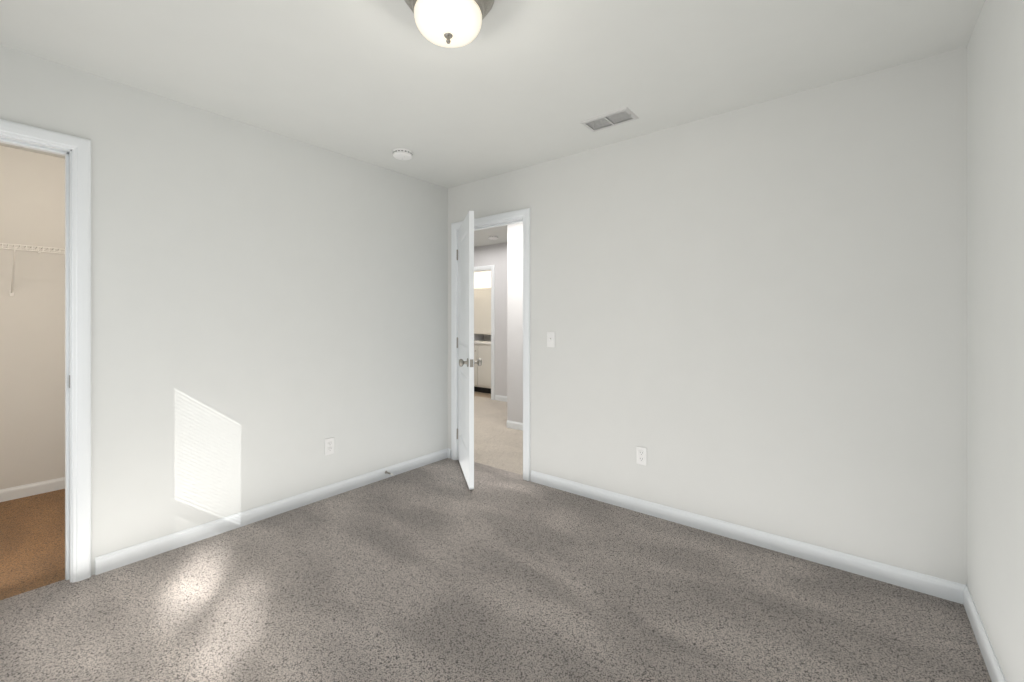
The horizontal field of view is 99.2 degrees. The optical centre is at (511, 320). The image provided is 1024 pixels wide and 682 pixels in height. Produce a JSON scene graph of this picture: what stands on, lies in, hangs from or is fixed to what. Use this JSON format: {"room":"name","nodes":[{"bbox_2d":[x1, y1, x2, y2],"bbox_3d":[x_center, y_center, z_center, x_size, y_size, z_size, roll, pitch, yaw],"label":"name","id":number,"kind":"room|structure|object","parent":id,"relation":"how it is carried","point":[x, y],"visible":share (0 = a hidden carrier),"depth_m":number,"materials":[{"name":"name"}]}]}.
{"room":"empty bedroom","nodes":[
{"label":"empty bedroom","id":0,"kind":"room"},
{"bbox_2d":[0,146,64,489],"bbox_3d":[-3.559,0.020,3.008,0.115,2.440,1.500,0,0,39],"label":"wall","id":1,"kind":"structure","parent":0,"point":[32,348],"depth_m":3.09,"materials":[{"name":"paint"}]},
{"bbox_2d":[0,243,64,295],"bbox_3d":[-3.352,-0.338,2.926,0.310,0.335,1.383,0,0,39],"label":"wire shelf","id":2,"kind":"object","parent":1,"relation":"attached to","point":[11,292],"visible":0.48,"depth_m":2.93,"materials":[{"name":"white metal"}]},
{"bbox_2d":[0,477,64,501],"bbox_3d":[-3.466,1.198,3.023,0.013,0.083,1.350,0,0,39],"label":"baseboard","id":3,"kind":"structure","parent":1,"relation":"attached to","point":[7,494],"depth_m":3.09,"materials":[{"name":"paint"}]},
{"bbox_2d":[0,45,447,575],"bbox_3d":[-1.634,0.020,2.727,0.115,2.440,3.460,0,0,39],"label":"wall","id":4,"kind":"structure","parent":0,"point":[269,312],"depth_m":2.60,"materials":[{"name":"paint"}]},
{"bbox_2d":[0,119,90,582],"bbox_3d":[-2.360,0.182,1.816,0.151,2.115,0.860,0,0,39],"label":"door frame","id":5,"kind":"structure","parent":4,"relation":"attached to","point":[75,151],"depth_m":2.08,"materials":[{"name":"paint"}]},
{"bbox_2d":[95,448,450,574],"bbox_3d":[-1.294,1.198,3.029,0.040,0.083,2.335,0,0,39],"label":"baseboard","id":6,"kind":"structure","parent":4,"relation":"attached to","point":[116,559],"depth_m":2.64,"materials":[{"name":"paint"}]},
{"bbox_2d":[325,437,333,455],"bbox_3d":[-1.284,0.885,3.068,0.008,0.115,0.070,0,0,39],"label":"outlet","id":7,"kind":"object","parent":4,"relation":"attached to","point":[329,445],"visible":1,"depth_m":3.06,"materials":[{"name":"white plastic"}]},
{"bbox_2d":[474,391,490,397],"bbox_3d":[0.241,1.270,7.717,2.030,0.060,1.918,0,0,39],"label":"floor","id":8,"kind":"structure","parent":0,"point":[481,394],"depth_m":7.32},
{"bbox_2d":[474,335,490,393],"bbox_3d":[-0.256,0.752,7.598,1.168,0.975,0.644,0,0,39],"label":"vanity cabinet","id":9,"kind":"object","parent":8,"relation":"on","point":[482,372],"visible":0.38,"depth_m":7.43,"materials":[{"name":"paint"}]},
{"bbox_2d":[474,243,505,395],"bbox_3d":[-0.106,0.020,6.768,2.430,2.440,0.115,0,0,39],"label":"wall","id":10,"kind":"structure","parent":0,"point":[494,254],"depth_m":6.79,"materials":[{"name":"paint"}]},
{"bbox_2d":[474,287,490,333],"bbox_3d":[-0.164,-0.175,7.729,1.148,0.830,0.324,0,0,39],"label":"mirror","id":11,"kind":"object","parent":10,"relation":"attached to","point":[482,310],"visible":0.27,"depth_m":7.82,"materials":[{"name":"mirror"}]},
{"bbox_2d":[474,265,494,399],"bbox_3d":[-0.589,0.182,7.141,0.884,2.115,0.134,0,0,39],"label":"door frame","id":12,"kind":"structure","parent":10,"relation":"attached to","point":[491,268],"depth_m":6.83,"materials":[{"name":"paint"}]},
{"bbox_2d":[495,395,506,401],"bbox_3d":[0.227,1.198,6.421,1.245,0.083,0.013,0,0,39],"label":"baseboard","id":13,"kind":"structure","parent":10,"relation":"attached to","point":[497,397],"depth_m":6.73,"materials":[{"name":"paint"}]},
{"bbox_2d":[0,0,984,246],"bbox_3d":[0.020,-1.350,4.158,6.120,0.300,7.760,0,0,39],"label":"ceiling","id":14,"kind":"structure","parent":0,"point":[513,85],"depth_m":2.01,"materials":[{"name":"paint"}]},
{"bbox_2d":[392,148,412,159],"bbox_3d":[-0.778,-1.179,3.100,0.142,0.043,0.142,0,0,39],"label":"smoke detector","id":15,"kind":"object","parent":14,"relation":"attached to","point":[402,154],"visible":1,"depth_m":3.06,"materials":[{"name":"white plastic"}]},
{"bbox_2d":[405,0,493,47],"bbox_3d":[-0.231,-1.102,1.577,0.336,0.196,0.336,0,0,39],"label":"ceiling light","id":16,"kind":"object","parent":14,"relation":"attached to","point":[450,23],"visible":1,"depth_m":1.53,"materials":[{"name":"white glass"}]},
{"bbox_2d":[488,235,497,239],"bbox_3d":[-0.268,-1.179,6.196,0.142,0.043,0.142,0,0,39],"label":"smoke detector","id":17,"kind":"object","parent":14,"relation":"attached to","point":[492,237],"visible":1,"depth_m":6.15,"materials":[{"name":"white plastic"}]},
{"bbox_2d":[580,107,638,131],"bbox_3d":[0.580,-1.202,2.606,0.304,0.035,0.180,0,0,39],"label":"ceiling vent","id":18,"kind":"object","parent":14,"relation":"in","point":[631,116],"visible":1,"depth_m":2.60,"materials":[{"name":"grey metal"}]},
{"bbox_2d":[0,396,991,681],"bbox_3d":[-0.577,1.270,3.408,6.120,0.060,5.842,0,0,39],"label":"floor","id":19,"kind":"structure","parent":0,"point":[438,571],"depth_m":1.92,"materials":[{"name":"grey carpet"}]},
{"bbox_2d":[506,223,522,422],"bbox_3d":[1.423,0.020,3.965,3.685,2.440,0.115,0,0,39],"label":"wall","id":20,"kind":"structure","parent":0,"point":[506,259],"depth_m":5.00,"materials":[{"name":"paint"}]},
{"bbox_2d":[506,420,522,430],"bbox_3d":[1.333,1.198,3.955,3.583,0.083,0.013,0,0,39],"label":"baseboard","id":21,"kind":"structure","parent":20,"relation":"attached to","point":[509,424],"depth_m":4.99,"materials":[{"name":"paint"}]},
{"bbox_2d":[448,47,966,584],"bbox_3d":[-0.277,0.020,3.785,6.120,2.440,0.115,0,0,39],"label":"wall","id":22,"kind":"structure","parent":0,"point":[754,317],"depth_m":2.36,"materials":[{"name":"paint"}]},
{"bbox_2d":[457,211,481,489],"bbox_3d":[-0.378,0.214,3.521,0.173,2.028,0.740,0,0,-13],"label":"bedroom door","id":23,"kind":"structure","parent":22,"relation":"in","point":[465,347],"depth_m":3.32,"materials":[{"name":"paint"}]},
{"bbox_2d":[451,208,529,480],"bbox_3d":[-0.162,0.182,3.693,0.869,2.115,0.151,0,0,39],"label":"door frame","id":24,"kind":"structure","parent":22,"relation":"attached to","point":[506,218],"depth_m":3.52,"materials":[{"name":"paint"}]},
{"bbox_2d":[547,332,554,346],"bbox_3d":[0.287,0.140,3.249,0.070,0.115,0.020,0,0,39],"label":"light switch","id":25,"kind":"object","parent":22,"relation":"attached to","point":[550,339],"visible":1,"depth_m":3.25,"materials":[{"name":"white plastic"}]},
{"bbox_2d":[636,446,646,465],"bbox_3d":[0.838,0.875,2.818,0.070,0.115,0.008,0,0,39],"label":"outlet","id":26,"kind":"object","parent":22,"relation":"attached to","point":[641,455],"visible":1,"depth_m":2.82,"materials":[{"name":"white plastic"}]},
{"bbox_2d":[531,470,956,601],"bbox_3d":[1.052,1.198,2.645,2.310,0.083,0.013,0,0,39],"label":"baseboard","id":27,"kind":"structure","parent":22,"relation":"attached to","point":[778,543],"depth_m":2.36,"materials":[{"name":"paint"}]},
{"bbox_2d":[967,0,1023,681],"bbox_3d":[1.403,0.020,1.075,0.115,2.440,4.660,0,0,39],"label":"wall","id":28,"kind":"structure","parent":0,"point":[995,315],"depth_m":1.49,"materials":[{"name":"paint"}]},
{"bbox_2d":[956,583,1005,681],"bbox_3d":[0.988,1.198,0.658,0.013,0.083,3.200,0,0,39],"label":"baseboard","id":29,"kind":"structure","parent":28,"relation":"attached to","point":[963,596],"depth_m":1.65,"materials":[{"name":"paint"}]}
]}

